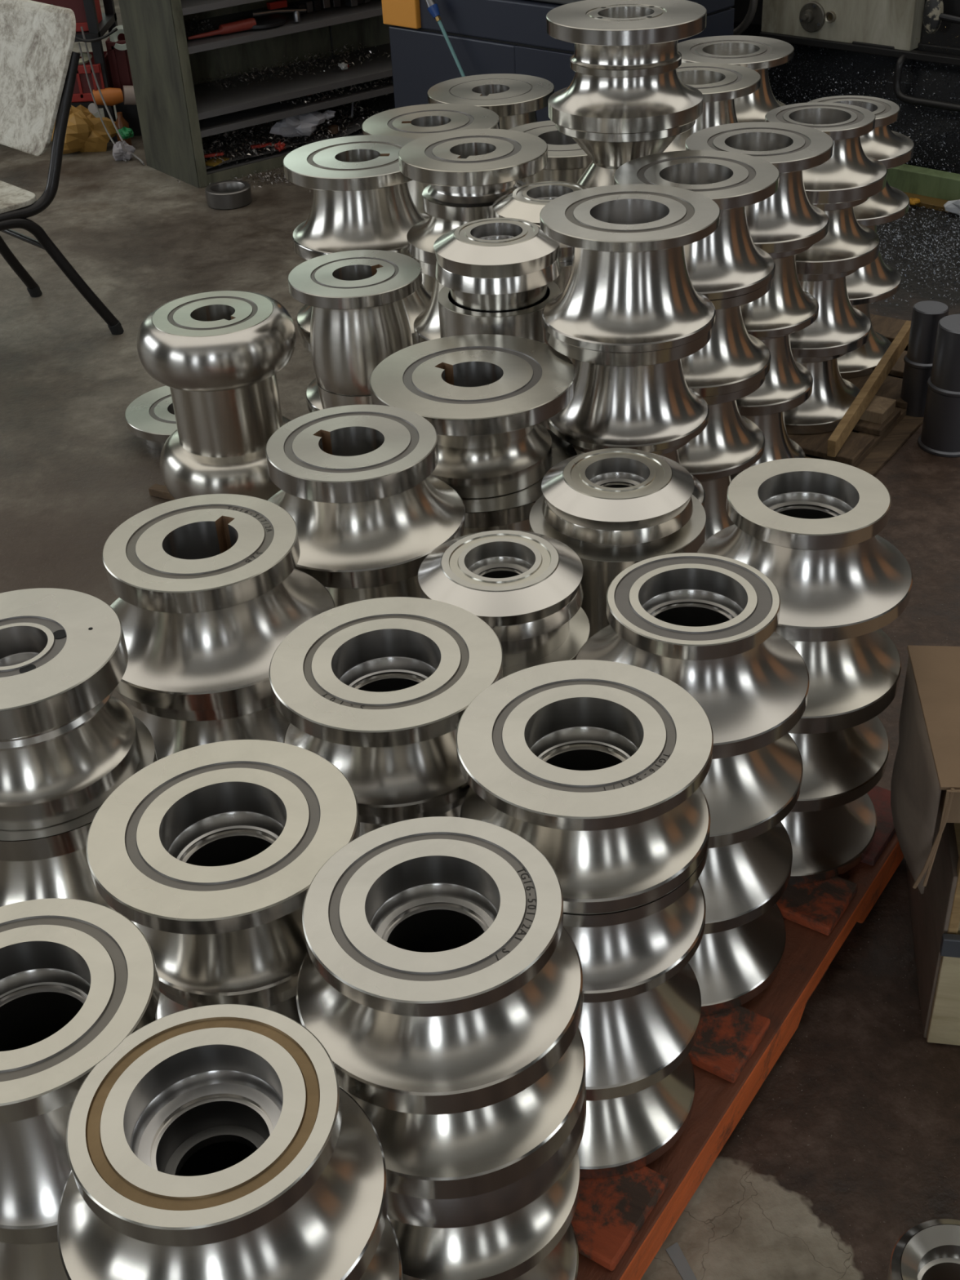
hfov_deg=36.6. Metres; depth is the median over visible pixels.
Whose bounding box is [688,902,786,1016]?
roll
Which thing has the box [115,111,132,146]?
bottle
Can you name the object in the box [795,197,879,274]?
roll
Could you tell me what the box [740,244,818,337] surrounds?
roll
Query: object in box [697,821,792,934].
roll
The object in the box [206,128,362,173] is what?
shelf
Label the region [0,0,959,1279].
floor
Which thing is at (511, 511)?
roll
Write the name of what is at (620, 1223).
pallet
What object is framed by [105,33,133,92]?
plastic crate
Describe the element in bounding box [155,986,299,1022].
roll
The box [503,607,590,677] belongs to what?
roll
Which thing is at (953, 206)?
lump
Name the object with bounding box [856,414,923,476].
plank
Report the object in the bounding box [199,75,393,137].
shelf
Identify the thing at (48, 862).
roll
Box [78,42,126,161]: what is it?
cable
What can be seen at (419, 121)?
roll
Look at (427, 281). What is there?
roll
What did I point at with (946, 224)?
floor swarf
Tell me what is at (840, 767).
roll
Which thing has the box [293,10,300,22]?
bolt
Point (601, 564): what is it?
roll
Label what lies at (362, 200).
roll
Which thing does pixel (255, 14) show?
bar
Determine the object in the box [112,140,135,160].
rag
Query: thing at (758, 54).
roll
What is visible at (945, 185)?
beam
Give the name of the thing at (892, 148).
roll
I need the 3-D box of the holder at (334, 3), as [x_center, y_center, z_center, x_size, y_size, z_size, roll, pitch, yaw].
[-0.628,-2.771,6.301,0.034,0.040,0.050,-15,36,-17]
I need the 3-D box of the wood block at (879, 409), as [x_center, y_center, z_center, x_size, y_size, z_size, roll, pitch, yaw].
[1.063,-0.606,3.934,0.090,0.080,0.100,19,40,29]
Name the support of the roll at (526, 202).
on the roll at (561, 281)
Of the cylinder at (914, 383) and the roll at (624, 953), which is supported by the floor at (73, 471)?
the cylinder at (914, 383)
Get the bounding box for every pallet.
[571,785,904,1279]
[787,313,908,467]
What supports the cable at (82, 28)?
hanging from the shelving unit at (195, 98)
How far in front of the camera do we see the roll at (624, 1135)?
1.93 m
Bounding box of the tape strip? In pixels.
[665,1242,697,1279]
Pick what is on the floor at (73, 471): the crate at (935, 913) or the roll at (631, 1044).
the crate at (935, 913)
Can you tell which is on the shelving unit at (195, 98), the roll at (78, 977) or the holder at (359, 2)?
the holder at (359, 2)
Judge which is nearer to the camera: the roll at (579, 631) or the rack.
the roll at (579, 631)
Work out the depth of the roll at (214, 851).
1.60 m
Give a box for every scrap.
[148,484,175,500]
[337,62,347,70]
[909,197,919,204]
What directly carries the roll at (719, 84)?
on the roll
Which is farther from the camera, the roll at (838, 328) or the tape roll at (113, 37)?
the tape roll at (113, 37)
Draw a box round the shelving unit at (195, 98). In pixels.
[118,0,395,188]
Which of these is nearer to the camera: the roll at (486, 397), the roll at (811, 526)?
the roll at (811, 526)
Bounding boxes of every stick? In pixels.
[204,151,223,157]
[250,142,271,148]
[351,102,353,117]
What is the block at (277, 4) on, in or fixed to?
on the shelving unit at (195, 98)
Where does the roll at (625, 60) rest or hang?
on the roll at (607, 153)
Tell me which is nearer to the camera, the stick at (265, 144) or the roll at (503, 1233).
the roll at (503, 1233)
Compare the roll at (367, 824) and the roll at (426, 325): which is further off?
the roll at (426, 325)
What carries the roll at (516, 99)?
on the roll
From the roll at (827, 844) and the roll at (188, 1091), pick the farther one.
the roll at (827, 844)
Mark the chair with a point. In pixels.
(38, 64)
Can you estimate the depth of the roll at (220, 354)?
3.58 m
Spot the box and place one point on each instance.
(130, 113)
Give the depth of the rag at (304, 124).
6.28 m
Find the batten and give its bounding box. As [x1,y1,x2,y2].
[826,320,911,457]
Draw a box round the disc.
[88,102,97,113]
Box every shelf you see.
[71,101,111,108]
[74,13,116,41]
[180,0,263,15]
[184,0,382,53]
[193,43,392,119]
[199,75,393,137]
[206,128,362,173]
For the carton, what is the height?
0.212 m
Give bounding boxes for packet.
[204,156,229,166]
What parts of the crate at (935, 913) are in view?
panel, panel, panel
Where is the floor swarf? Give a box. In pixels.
[869,204,959,316]
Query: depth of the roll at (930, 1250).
1.86 m
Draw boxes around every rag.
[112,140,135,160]
[269,111,325,137]
[322,110,336,119]
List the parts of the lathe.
sight glass, apron panel, lever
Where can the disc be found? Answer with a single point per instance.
(91, 107)
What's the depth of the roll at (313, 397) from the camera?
3.79 m
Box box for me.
[115,102,142,136]
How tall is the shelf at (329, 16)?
0.026 m
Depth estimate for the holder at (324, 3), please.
6.28 m
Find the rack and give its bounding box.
[71,0,117,142]
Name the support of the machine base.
on the floor at (73, 471)
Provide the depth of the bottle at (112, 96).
6.61 m
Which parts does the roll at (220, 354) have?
bulb, bulb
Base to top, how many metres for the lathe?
1.050 m
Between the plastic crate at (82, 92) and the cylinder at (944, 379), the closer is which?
the cylinder at (944, 379)
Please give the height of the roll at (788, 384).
0.195 m
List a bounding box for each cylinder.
[900,362,932,417]
[903,300,949,368]
[917,386,959,457]
[927,314,959,397]
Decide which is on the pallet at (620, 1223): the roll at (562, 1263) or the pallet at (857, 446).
the roll at (562, 1263)
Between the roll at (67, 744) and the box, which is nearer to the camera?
the roll at (67, 744)
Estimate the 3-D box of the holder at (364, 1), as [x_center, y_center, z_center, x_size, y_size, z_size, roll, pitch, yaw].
[-0.511,-2.825,6.369,0.050,0.047,0.034,23,42,33]
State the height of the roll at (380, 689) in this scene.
0.139 m
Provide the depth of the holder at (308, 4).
6.22 m
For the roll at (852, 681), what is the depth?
2.19 m
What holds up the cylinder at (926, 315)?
on the cylinder at (914, 383)
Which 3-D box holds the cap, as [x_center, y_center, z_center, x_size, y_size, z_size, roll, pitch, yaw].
[-1.611,-2.296,6.574,0.077,0.058,0.070,-3,34,0]
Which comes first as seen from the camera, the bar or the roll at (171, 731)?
the roll at (171, 731)
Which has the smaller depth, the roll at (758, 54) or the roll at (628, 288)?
the roll at (628, 288)
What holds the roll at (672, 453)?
on the roll
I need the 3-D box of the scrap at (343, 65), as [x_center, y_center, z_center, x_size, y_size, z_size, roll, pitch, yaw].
[-0.606,-2.539,6.421,0.044,0.033,0.042,-3,34,0]
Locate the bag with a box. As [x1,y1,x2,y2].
[50,104,116,154]
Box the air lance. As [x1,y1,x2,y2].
[425,0,465,76]
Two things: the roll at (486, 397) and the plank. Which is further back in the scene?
the plank
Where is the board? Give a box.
[903,191,951,213]
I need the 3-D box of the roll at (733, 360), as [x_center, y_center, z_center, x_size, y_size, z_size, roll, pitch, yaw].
[0.455,-0.694,3.133,0.351,0.210,0.351,1,34,7]
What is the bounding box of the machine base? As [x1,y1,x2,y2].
[381,0,734,121]
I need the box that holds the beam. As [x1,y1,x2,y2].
[886,164,959,200]
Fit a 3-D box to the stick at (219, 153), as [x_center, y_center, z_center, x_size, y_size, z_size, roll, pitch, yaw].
[-1.138,-2.059,6.160,0.100,0.012,0.018,-14,36,-16]
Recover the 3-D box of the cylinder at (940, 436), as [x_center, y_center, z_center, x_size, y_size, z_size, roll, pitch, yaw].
[1.241,-0.591,3.817,0.154,0.170,0.154,-3,34,0]
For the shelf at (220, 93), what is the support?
attached to the shelving unit at (195, 98)
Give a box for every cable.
[50,4,117,42]
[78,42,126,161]
[80,26,144,164]
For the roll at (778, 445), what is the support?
on the pallet at (857, 446)
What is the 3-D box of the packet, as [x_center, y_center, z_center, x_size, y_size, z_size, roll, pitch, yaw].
[-1.124,-2.031,6.161,0.070,0.006,0.110,15,38,25]
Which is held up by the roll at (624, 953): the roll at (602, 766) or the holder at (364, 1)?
the roll at (602, 766)
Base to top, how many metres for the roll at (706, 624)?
0.148 m
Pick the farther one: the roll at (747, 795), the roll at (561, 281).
the roll at (561, 281)
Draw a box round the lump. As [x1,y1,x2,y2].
[943,199,959,216]
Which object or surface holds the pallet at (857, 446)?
on the floor at (73, 471)
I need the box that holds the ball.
[273,142,285,151]
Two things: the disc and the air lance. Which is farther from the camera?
the disc
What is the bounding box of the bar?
[251,8,306,17]
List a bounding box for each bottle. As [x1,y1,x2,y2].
[93,87,123,106]
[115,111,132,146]
[122,85,136,105]
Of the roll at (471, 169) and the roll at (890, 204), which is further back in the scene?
the roll at (890, 204)
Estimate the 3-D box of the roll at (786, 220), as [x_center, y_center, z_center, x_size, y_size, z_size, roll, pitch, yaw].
[0.625,-1.027,3.283,0.335,0.198,0.335,15,38,25]
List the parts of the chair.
seat, leg frame, backrest, post, leg frame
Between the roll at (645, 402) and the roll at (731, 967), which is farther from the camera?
the roll at (645, 402)
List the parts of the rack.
post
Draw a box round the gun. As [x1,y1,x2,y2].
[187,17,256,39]
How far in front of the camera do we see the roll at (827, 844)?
2.37 m
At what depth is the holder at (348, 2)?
6.29 m
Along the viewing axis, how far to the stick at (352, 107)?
6.53 m
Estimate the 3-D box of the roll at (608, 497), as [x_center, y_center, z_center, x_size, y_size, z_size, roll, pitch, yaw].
[0.223,-0.237,2.358,0.246,0.079,0.246,-3,34,0]
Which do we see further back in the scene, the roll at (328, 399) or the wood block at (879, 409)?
the wood block at (879, 409)
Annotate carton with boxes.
[890,644,959,893]
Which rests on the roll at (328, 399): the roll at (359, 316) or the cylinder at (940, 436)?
the roll at (359, 316)
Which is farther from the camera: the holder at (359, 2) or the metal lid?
the holder at (359, 2)
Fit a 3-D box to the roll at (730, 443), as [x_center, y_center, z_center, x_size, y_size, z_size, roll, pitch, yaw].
[0.464,-0.525,3.247,0.351,0.197,0.351,1,34,7]
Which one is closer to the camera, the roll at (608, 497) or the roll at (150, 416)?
the roll at (608, 497)
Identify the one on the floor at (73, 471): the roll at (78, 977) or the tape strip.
the tape strip
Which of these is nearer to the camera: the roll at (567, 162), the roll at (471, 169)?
the roll at (471, 169)
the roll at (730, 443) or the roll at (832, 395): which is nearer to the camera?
the roll at (730, 443)
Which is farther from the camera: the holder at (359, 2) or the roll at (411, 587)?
the holder at (359, 2)
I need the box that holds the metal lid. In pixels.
[229,13,286,30]
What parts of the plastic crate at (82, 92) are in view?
rail, rail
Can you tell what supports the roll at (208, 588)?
on the roll at (171, 731)
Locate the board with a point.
(926, 202)
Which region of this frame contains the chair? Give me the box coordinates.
[0,0,124,335]
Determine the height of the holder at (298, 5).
0.036 m
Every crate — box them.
[31,0,102,31]
[71,50,113,102]
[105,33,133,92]
[906,804,959,1045]
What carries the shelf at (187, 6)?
attached to the shelving unit at (195, 98)
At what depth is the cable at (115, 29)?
6.40 m
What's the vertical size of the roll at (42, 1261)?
0.217 m
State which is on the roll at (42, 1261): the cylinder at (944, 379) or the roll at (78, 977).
the roll at (78, 977)
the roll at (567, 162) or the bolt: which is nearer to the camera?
the roll at (567, 162)
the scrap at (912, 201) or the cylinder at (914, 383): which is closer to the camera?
the cylinder at (914, 383)
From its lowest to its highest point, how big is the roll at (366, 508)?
0.173 m
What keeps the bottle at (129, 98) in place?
on the rack
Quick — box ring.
[204,180,252,209]
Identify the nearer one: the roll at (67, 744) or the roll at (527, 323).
the roll at (67, 744)
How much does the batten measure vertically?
0.139 m
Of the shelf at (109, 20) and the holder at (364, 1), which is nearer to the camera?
the holder at (364, 1)
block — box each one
[266,0,287,9]
[851,395,896,432]
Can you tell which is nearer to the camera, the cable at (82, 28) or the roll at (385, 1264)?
the roll at (385, 1264)
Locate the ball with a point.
(281, 146)
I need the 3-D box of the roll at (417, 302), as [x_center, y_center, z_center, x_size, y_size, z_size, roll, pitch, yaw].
[-0.281,-0.906,3.684,0.389,0.214,0.389,-10,35,-9]
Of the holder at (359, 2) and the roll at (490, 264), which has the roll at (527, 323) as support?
the roll at (490, 264)
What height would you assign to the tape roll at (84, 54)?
0.034 m
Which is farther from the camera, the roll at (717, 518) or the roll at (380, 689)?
the roll at (717, 518)
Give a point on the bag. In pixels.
(85, 132)
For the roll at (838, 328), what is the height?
0.221 m
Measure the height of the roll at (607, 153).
0.265 m
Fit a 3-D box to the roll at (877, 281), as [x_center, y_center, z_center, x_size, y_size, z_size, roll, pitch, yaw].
[1.008,-1.114,4.090,0.369,0.218,0.369,1,34,7]
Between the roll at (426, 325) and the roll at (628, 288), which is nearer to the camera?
the roll at (628, 288)
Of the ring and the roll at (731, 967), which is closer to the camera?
the roll at (731, 967)
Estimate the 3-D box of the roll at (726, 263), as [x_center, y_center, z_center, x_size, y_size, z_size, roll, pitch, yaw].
[0.445,-0.866,3.016,0.342,0.206,0.342,-26,40,-30]
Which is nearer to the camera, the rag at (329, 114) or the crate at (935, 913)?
the crate at (935, 913)
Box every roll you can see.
[0,587,140,830]
[0,715,157,919]
[0,897,159,1244]
[0,1240,67,1279]
[57,1004,388,1279]
[78,52,92,64]
[86,739,359,1004]
[102,493,335,711]
[109,25,126,50]
[117,691,289,759]
[124,386,177,451]
[137,290,296,500]
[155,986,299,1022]
[194,1160,403,1279]
[265,404,465,588]
[269,596,503,817]
[283,134,430,260]
[287,249,422,395]
[296,257,431,344]
[296,816,582,1115]
[299,335,323,413]
[316,382,373,408]
[325,575,421,607]
[339,1026,586,1199]
[359,796,464,836]
[361,103,499,216]
[369,333,575,498]
[386,1085,586,1279]
[398,128,547,266]
[412,257,434,292]
[413,257,444,343]
[417,529,583,666]
[426,73,554,129]
[433,217,560,312]
[437,281,559,430]
[456,659,713,913]
[461,428,577,535]
[493,181,587,262]
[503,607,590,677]
[509,120,591,184]
[513,1222,578,1279]
[529,494,706,637]
[539,184,719,353]
[541,448,693,546]
[545,328,711,452]
[546,0,706,133]
[552,260,575,364]
[555,120,695,188]
[563,840,709,1002]
[571,440,705,507]
[574,552,809,759]
[577,962,701,1100]
[577,1053,694,1178]
[613,150,779,300]
[662,62,760,152]
[677,35,794,122]
[677,376,765,480]
[680,279,772,397]
[684,121,833,253]
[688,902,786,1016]
[696,457,912,641]
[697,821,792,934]
[698,475,733,541]
[699,733,803,848]
[730,411,805,480]
[736,332,813,416]
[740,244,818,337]
[764,102,887,204]
[781,793,876,884]
[783,353,860,434]
[787,628,901,733]
[788,715,889,812]
[789,268,871,358]
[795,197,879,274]
[807,95,914,168]
[837,303,891,378]
[845,225,902,305]
[853,180,909,226]
[886,1218,959,1279]
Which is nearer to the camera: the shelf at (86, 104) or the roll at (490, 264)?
the roll at (490, 264)
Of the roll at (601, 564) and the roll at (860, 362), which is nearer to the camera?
the roll at (601, 564)
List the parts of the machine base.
corner panel, plate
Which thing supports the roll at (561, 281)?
on the roll
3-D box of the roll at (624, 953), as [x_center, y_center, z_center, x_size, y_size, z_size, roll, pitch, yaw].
[0.131,0.288,1.817,0.304,0.147,0.304,-19,37,-22]
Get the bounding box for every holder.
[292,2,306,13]
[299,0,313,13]
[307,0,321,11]
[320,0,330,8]
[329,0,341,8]
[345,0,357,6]
[357,0,363,4]
[363,0,370,3]
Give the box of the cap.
[115,126,133,139]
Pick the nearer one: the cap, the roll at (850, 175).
the roll at (850, 175)
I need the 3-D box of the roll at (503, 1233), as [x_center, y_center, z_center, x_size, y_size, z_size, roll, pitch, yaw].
[-0.031,0.569,1.681,0.309,0.183,0.309,3,35,9]
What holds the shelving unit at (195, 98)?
on the floor at (73, 471)
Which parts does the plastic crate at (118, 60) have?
rail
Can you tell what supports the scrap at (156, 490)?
on the floor at (73, 471)
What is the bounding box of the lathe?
[729,0,959,173]
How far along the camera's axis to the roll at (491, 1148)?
1.51 m
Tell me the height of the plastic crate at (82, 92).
0.160 m
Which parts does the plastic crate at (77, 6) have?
rail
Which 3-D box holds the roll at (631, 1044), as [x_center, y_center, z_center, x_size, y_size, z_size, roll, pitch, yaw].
[0.139,0.422,1.909,0.315,0.179,0.315,-3,34,0]

